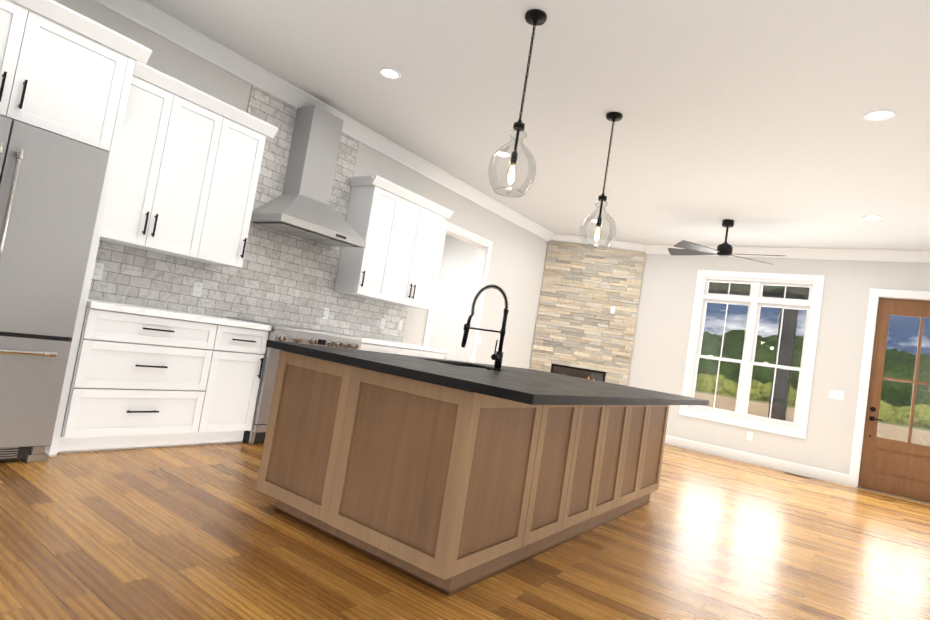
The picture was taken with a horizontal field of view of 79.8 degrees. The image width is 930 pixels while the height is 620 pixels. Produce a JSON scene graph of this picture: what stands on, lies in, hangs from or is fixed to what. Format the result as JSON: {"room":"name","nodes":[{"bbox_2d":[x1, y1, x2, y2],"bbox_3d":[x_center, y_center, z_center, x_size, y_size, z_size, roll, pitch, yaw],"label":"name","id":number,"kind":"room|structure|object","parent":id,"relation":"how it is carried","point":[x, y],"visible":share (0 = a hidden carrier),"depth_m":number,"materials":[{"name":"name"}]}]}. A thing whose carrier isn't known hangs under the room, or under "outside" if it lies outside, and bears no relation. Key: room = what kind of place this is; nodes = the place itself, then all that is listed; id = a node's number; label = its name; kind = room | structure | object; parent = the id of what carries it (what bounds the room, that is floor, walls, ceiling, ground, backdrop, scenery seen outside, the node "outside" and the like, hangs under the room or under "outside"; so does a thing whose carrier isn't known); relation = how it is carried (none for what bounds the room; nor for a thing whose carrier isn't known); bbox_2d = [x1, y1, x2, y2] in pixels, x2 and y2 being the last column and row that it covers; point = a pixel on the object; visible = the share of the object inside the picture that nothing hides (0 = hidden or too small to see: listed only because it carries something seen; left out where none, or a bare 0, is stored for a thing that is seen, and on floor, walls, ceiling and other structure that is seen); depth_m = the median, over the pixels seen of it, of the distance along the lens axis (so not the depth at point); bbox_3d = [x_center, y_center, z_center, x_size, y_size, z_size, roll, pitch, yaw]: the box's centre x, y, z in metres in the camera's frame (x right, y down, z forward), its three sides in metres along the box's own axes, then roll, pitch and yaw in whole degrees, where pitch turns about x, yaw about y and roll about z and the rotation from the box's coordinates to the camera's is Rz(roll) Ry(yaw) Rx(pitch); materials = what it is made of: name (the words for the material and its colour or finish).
{"room":"kitchen","nodes":[
{"label":"kitchen","id":0,"kind":"room"},
{"bbox_2d":[54,0,547,368],"bbox_3d":[-0.908,-0.256,6.346,0.150,3.050,8.780,6,-4,36],"label":"wall","id":1,"kind":"structure","parent":0,"point":[517,264],"depth_m":7.24,"materials":[{"name":"beige paint"}]},
{"bbox_2d":[92,262,103,279],"bbox_3d":[-2.576,-0.269,3.896,0.009,0.115,0.072,6,-4,36],"label":"outlet","id":2,"kind":"object","parent":1,"relation":"attached to","point":[99,268],"depth_m":3.90,"materials":[{"name":"white plastic"}]},
{"bbox_2d":[100,61,277,267],"bbox_3d":[-2.096,-0.991,4.109,0.396,1.170,1.178,6,-4,36],"label":"upper cabinet","id":3,"kind":"object","parent":1,"relation":"attached to","point":[186,171],"visible":0.85,"depth_m":3.99,"materials":[{"name":"white wood"}]},
{"bbox_2d":[192,282,202,296],"bbox_3d":[-2.157,-0.160,4.490,0.009,0.115,0.072,6,-4,36],"label":"outlet","id":4,"kind":"object","parent":1,"relation":"attached to","point":[197,289],"depth_m":4.49,"materials":[{"name":"white plastic"}]},
{"bbox_2d":[88,85,407,341],"bbox_3d":[-1.591,-0.838,5.180,0.008,1.984,3.530,6,-4,36],"label":"tile backsplash","id":5,"kind":"structure","parent":1,"relation":"attached to","point":[279,277],"depth_m":4.96,"materials":[{"name":"tile"}]},
{"bbox_2d":[250,105,366,247],"bbox_3d":[-1.323,-1.226,5.045,0.503,1.150,0.950,6,-4,36],"label":"range hood","id":6,"kind":"object","parent":1,"relation":"attached to","point":[300,207],"visible":0.96,"depth_m":4.99,"materials":[{"name":"silver metal"}]},
{"bbox_2d":[322,307,328,318],"bbox_3d":[-1.396,0.040,5.569,0.009,0.115,0.072,6,-4,36],"label":"outlet","id":7,"kind":"object","parent":1,"relation":"attached to","point":[325,310],"depth_m":5.56,"materials":[{"name":"white plastic"}]},
{"bbox_2d":[334,179,405,302],"bbox_3d":[-0.979,-0.687,5.745,0.338,1.115,0.445,6,-4,36],"label":"upper cabinet","id":8,"kind":"object","parent":1,"relation":"attached to","point":[398,229],"depth_m":5.60,"materials":[{"name":"white wood"}]},
{"bbox_2d":[379,318,385,328],"bbox_3d":[-0.925,0.158,6.237,0.009,0.115,0.072,6,-4,36],"label":"outlet","id":9,"kind":"object","parent":1,"relation":"attached to","point":[382,322],"depth_m":6.23,"materials":[{"name":"white plastic"}]},
{"bbox_2d":[397,320,402,329],"bbox_3d":[-0.757,0.185,6.472,0.009,0.115,0.072,6,-4,36],"label":"outlet","id":10,"kind":"object","parent":1,"relation":"attached to","point":[399,326],"depth_m":6.46,"materials":[{"name":"white plastic"}]},
{"bbox_2d":[372,195,445,309],"bbox_3d":[-0.681,-0.614,6.166,0.338,1.115,0.832,6,-4,36],"label":"upper cabinet","id":11,"kind":"object","parent":1,"relation":"attached to","point":[415,271],"depth_m":6.10,"materials":[{"name":"white wood"}]},
{"bbox_2d":[422,221,492,362],"bbox_3d":[-0.204,0.193,7.379,0.182,2.510,1.160,6,-4,36],"label":"door frame","id":12,"kind":"structure","parent":1,"relation":"attached to","point":[480,270],"depth_m":7.74,"materials":[{"name":"white paint"}]},
{"bbox_2d":[93,0,929,262],"bbox_3d":[-0.812,-1.880,3.740,8.260,0.135,13.059,6,-4,36],"label":"crown molding","id":13,"kind":"structure","parent":1,"relation":"attached to","point":[152,18],"depth_m":5.97,"materials":[{"name":"white paint"}]},
{"bbox_2d":[428,234,476,360],"bbox_3d":[0.029,0.119,10.028,2.580,3.050,0.150,6,-4,36],"label":"wall","id":14,"kind":"structure","parent":0,"point":[452,294],"depth_m":10.18,"materials":[{"name":"white paint"}]},
{"bbox_2d":[0,441,929,619],"bbox_3d":[-1.282,1.090,3.553,8.560,0.060,13.350,6,-4,36],"label":"floor","id":15,"kind":"structure","parent":0,"point":[201,532],"depth_m":2.74,"materials":[{"name":"brown wood"}]},
{"bbox_2d":[0,115,109,462],"bbox_3d":[-2.728,-0.119,3.009,0.748,1.810,0.920,6,-4,36],"label":"fridge","id":16,"kind":"object","parent":15,"relation":"on","point":[51,185],"visible":1,"depth_m":3.04,"materials":[{"name":"grey metal"}]},
{"bbox_2d":[0,0,151,456],"bbox_3d":[-2.727,-0.472,3.086,0.671,2.515,1.159,6,-4,36],"label":"tall cabinet","id":17,"kind":"object","parent":15,"relation":"on","point":[66,72],"visible":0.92,"depth_m":3.17,"materials":[{"name":"white wood"}]},
{"bbox_2d":[57,303,228,453],"bbox_3d":[-2.312,0.463,3.830,0.638,0.890,0.887,6,-4,36],"label":"base cabinet","id":18,"kind":"object","parent":15,"relation":"on","point":[143,377],"depth_m":3.60,"materials":[{"name":"white wood"}]},
{"bbox_2d":[87,299,271,330],"bbox_3d":[-2.126,0.031,4.002,0.658,0.039,1.258,6,-4,36],"label":"countertop","id":19,"kind":"structure","parent":18,"relation":"on","point":[98,305],"depth_m":3.74,"materials":[{"name":"white stone"}]},
{"bbox_2d":[205,327,268,444],"bbox_3d":[-1.970,0.547,4.314,0.638,0.890,0.430,6,-4,36],"label":"base cabinet","id":20,"kind":"object","parent":15,"relation":"on","point":[241,368],"depth_m":4.17,"materials":[{"name":"white wood"}]},
{"bbox_2d":[227,317,361,443],"bbox_3d":[-1.520,0.622,4.822,0.745,0.944,0.920,6,-4,36],"label":"range","id":21,"kind":"object","parent":15,"relation":"on","point":[256,433],"visible":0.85,"depth_m":4.36,"materials":[{"name":"grey metal"}]},
{"bbox_2d":[360,344,405,354],"bbox_3d":[-1.126,0.753,5.508,0.638,0.890,0.668,6,-4,36],"label":"base cabinet","id":22,"kind":"object","parent":15,"relation":"on","point":[382,345],"depth_m":5.36,"materials":[{"name":"white wood"}]},
{"bbox_2d":[358,336,447,351],"bbox_3d":[-0.846,0.344,5.814,0.658,0.039,1.372,6,-4,36],"label":"countertop","id":23,"kind":"structure","parent":22,"relation":"on","point":[365,340],"depth_m":5.59,"materials":[{"name":"white stone"}]},
{"bbox_2d":[406,348,445,358],"bbox_3d":[-0.776,0.839,6.004,0.638,0.890,0.798,6,-4,36],"label":"base cabinet","id":24,"kind":"object","parent":15,"relation":"on","point":[409,351],"depth_m":5.89,"materials":[{"name":"white wood"}]},
{"bbox_2d":[256,348,671,595],"bbox_3d":[0.262,0.886,3.750,1.320,0.845,2.884,6,-4,36],"label":"kitchen island","id":25,"kind":"object","parent":15,"relation":"on","point":[447,477],"depth_m":2.59,"materials":[{"name":"brown wood"}]},
{"bbox_2d":[266,340,559,375],"bbox_3d":[0.006,0.446,3.991,0.566,0.107,2.950,6,-4,36],"label":"island countertop","id":26,"kind":"structure","parent":25,"relation":"on","point":[318,352],"depth_m":3.10,"materials":[{"name":"black stone"}]},
{"bbox_2d":[461,284,508,371],"bbox_3d":[0.116,0.104,3.752,0.349,0.573,0.147,6,-4,36],"label":"faucet","id":27,"kind":"object","parent":26,"relation":"on","point":[497,356],"depth_m":3.70,"materials":[{"name":"black metal"}]},
{"bbox_2d":[332,352,707,403],"bbox_3d":[0.648,0.518,3.524,1.080,0.107,2.950,6,-4,36],"label":"island countertop","id":28,"kind":"structure","parent":25,"relation":"on","point":[522,387],"depth_m":2.61,"materials":[{"name":"black stone"}]},
{"bbox_2d":[529,241,644,385],"bbox_3d":[1.931,0.356,9.028,1.563,3.050,0.067,8,-4,9],"label":"stone wall","id":29,"kind":"structure","parent":15,"relation":"on","point":[583,291],"depth_m":9.03,"materials":[{"name":"beige stone"}]},
{"bbox_2d":[551,306,615,381],"bbox_3d":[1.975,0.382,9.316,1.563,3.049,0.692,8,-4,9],"label":"firebox","id":30,"kind":"object","parent":29,"relation":"in","point":[579,372],"visible":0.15,"depth_m":8.99,"materials":[{"name":"grey metal"}]},
{"bbox_2d":[784,472,810,478],"bbox_3d":[4.336,2.168,7.256,0.300,0.006,0.100,6,-4,36],"label":"floor vent","id":31,"kind":"object","parent":15,"relation":"in","point":[797,475],"visible":0.48,"depth_m":7.21,"materials":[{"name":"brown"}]},
{"bbox_2d":[459,249,476,358],"bbox_3d":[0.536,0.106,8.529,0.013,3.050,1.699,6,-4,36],"label":"wall","id":32,"kind":"structure","parent":0,"point":[476,249],"depth_m":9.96,"materials":[{"name":"white paint"}]},
{"bbox_2d":[144,0,929,249],"bbox_3d":[-0.795,-2.006,3.744,8.560,0.120,13.350,6,-4,36],"label":"ceiling","id":33,"kind":"structure","parent":0,"point":[746,116],"depth_m":4.29,"materials":[{"name":"paint"}]},
{"bbox_2d":[378,67,400,78],"bbox_3d":[-0.596,-1.869,4.415,0.183,0.006,0.183,9,-4,-9],"label":"recessed light","id":34,"kind":"object","parent":33,"relation":"in","point":[389,72],"depth_m":4.41,"materials":[{"name":"white paint"}]},
{"bbox_2d":[494,151,510,157],"bbox_3d":[0.395,-1.626,5.836,0.183,0.006,0.183,8,-4,21],"label":"recessed light","id":35,"kind":"object","parent":33,"relation":"in","point":[503,154],"depth_m":5.84,"materials":[{"name":"white paint"}]},
{"bbox_2d":[488,9,546,197],"bbox_3d":[0.344,-1.232,3.331,0.284,1.102,0.284,6,-4,36],"label":"pendant light","id":36,"kind":"object","parent":33,"relation":"hanging from","point":[535,17],"visible":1,"depth_m":3.33,"materials":[{"name":"clear glass"}]},
{"bbox_2d":[580,112,622,249],"bbox_3d":[1.131,-1.036,4.497,0.284,1.102,0.284,6,-4,36],"label":"pendant light","id":37,"kind":"object","parent":33,"relation":"hanging from","point":[613,117],"visible":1,"depth_m":4.50,"materials":[{"name":"clear glass"}]},
{"bbox_2d":[668,219,785,264],"bbox_3d":[3.252,-0.883,6.929,1.280,0.450,0.707,8,-4,10],"label":"ceiling fan","id":38,"kind":"object","parent":33,"relation":"hanging from","point":[725,249],"visible":1,"depth_m":6.88,"materials":[{"name":"black metal"}]},
{"bbox_2d":[863,215,883,219],"bbox_3d":[4.400,-0.986,5.999,0.183,0.006,0.183,8,-4,21],"label":"recessed light","id":39,"kind":"object","parent":33,"relation":"in","point":[872,217],"depth_m":5.99,"materials":[{"name":"white paint"}]},
{"bbox_2d":[863,109,895,120],"bbox_3d":[2.895,-1.353,3.886,0.183,0.006,0.183,8,-4,21],"label":"recessed light","id":40,"kind":"object","parent":33,"relation":"in","point":[874,115],"depth_m":3.88,"materials":[{"name":"white paint"}]},
{"bbox_2d":[627,254,929,474],"bbox_3d":[3.899,0.611,8.136,5.660,3.050,0.150,6,-4,36],"label":"wall","id":41,"kind":"structure","parent":0,"point":[662,325],"depth_m":7.57,"materials":[{"name":"beige paint"}]},
{"bbox_2d":[746,431,752,440],"bbox_3d":[3.981,1.773,7.780,0.072,0.115,0.009,6,-4,36],"label":"outlet","id":42,"kind":"object","parent":41,"relation":"attached to","point":[749,434],"depth_m":7.78,"materials":[{"name":"white plastic"}]},
{"bbox_2d":[679,270,824,438],"bbox_3d":[4.075,0.570,7.989,1.638,2.212,0.158,6,-4,36],"label":"double-hung window","id":43,"kind":"structure","parent":41,"relation":"in","point":[755,301],"depth_m":7.94,"materials":[{"name":"white paint"}]},
{"bbox_2d":[664,435,848,485],"bbox_3d":[3.666,2.038,7.952,3.000,0.140,0.016,6,-4,36],"label":"baseboard","id":44,"kind":"structure","parent":41,"relation":"attached to","point":[795,468],"depth_m":7.64,"materials":[{"name":"white paint"}]},
{"bbox_2d":[829,389,843,399],"bbox_3d":[4.854,1.118,7.274,0.160,0.115,0.011,6,-4,36],"label":"switch plate","id":45,"kind":"object","parent":41,"relation":"attached to","point":[836,394],"depth_m":7.27,"materials":[{"name":"white plastic"}]},
{"bbox_2d":[848,288,929,487],"bbox_3d":[5.555,1.047,6.879,1.120,2.550,0.170,6,-4,36],"label":"door frame","id":46,"kind":"structure","parent":41,"relation":"attached to","point":[875,295],"depth_m":7.10,"materials":[{"name":"white paint"}]},
{"bbox_2d":[858,298,929,503],"bbox_3d":[5.550,1.100,6.877,0.917,2.444,0.144,6,-4,36],"label":"entry door","id":47,"kind":"structure","parent":41,"relation":"in","point":[896,468],"depth_m":6.96,"materials":[{"name":"stained wood"},{"name":"glass"},{"name":"matte black metal"}]},
{"label":"outside","id":48,"kind":"structure","parent":0,"visible":0},
{"bbox_2d":[694,390,929,480],"bbox_3d":[52.376,16.359,108.087,340.000,0.100,221.290,6,-4,36],"label":"ground","id":49,"kind":"structure","parent":48,"point":[755,406],"depth_m":41.70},
{"bbox_2d":[695,373,929,428],"bbox_3d":[36.412,10.576,75.722,313.020,3.924,3.496,6,-4,36],"label":"brush","id":50,"kind":"object","parent":49,"relation":"on","point":[895,418],"depth_m":72.44,"materials":[{"name":"green plant"}]},
{"bbox_2d":[697,348,929,407],"bbox_3d":[42.017,9.189,91.790,364.389,8.942,3.490,6,-4,36],"label":"trees","id":51,"kind":"object","parent":49,"relation":"on","point":[767,378],"depth_m":86.27,"materials":[{"name":"green plant"}]},
{"bbox_2d":[701,330,929,398],"bbox_3d":[56.019,10.253,112.622,406.772,13.724,3.498,6,-4,36],"label":"trees","id":52,"kind":"object","parent":49,"relation":"on","point":[896,359],"depth_m":108.33,"materials":[{"name":"green plant"}]},
{"bbox_3d":[3.105,2.352,10.099,5.700,0.310,2.595,6,-4,36],"label":"porch","id":53,"kind":"object","parent":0,"visible":0},
{"bbox_2d":[708,282,808,420],"bbox_3d":[3.412,0.686,10.264,5.700,3.090,2.745,6,-4,36],"label":"porch roof","id":54,"kind":"structure","parent":53,"relation":"on","point":[720,289],"depth_m":9.78,"materials":[{"name":"grey"}]}
]}

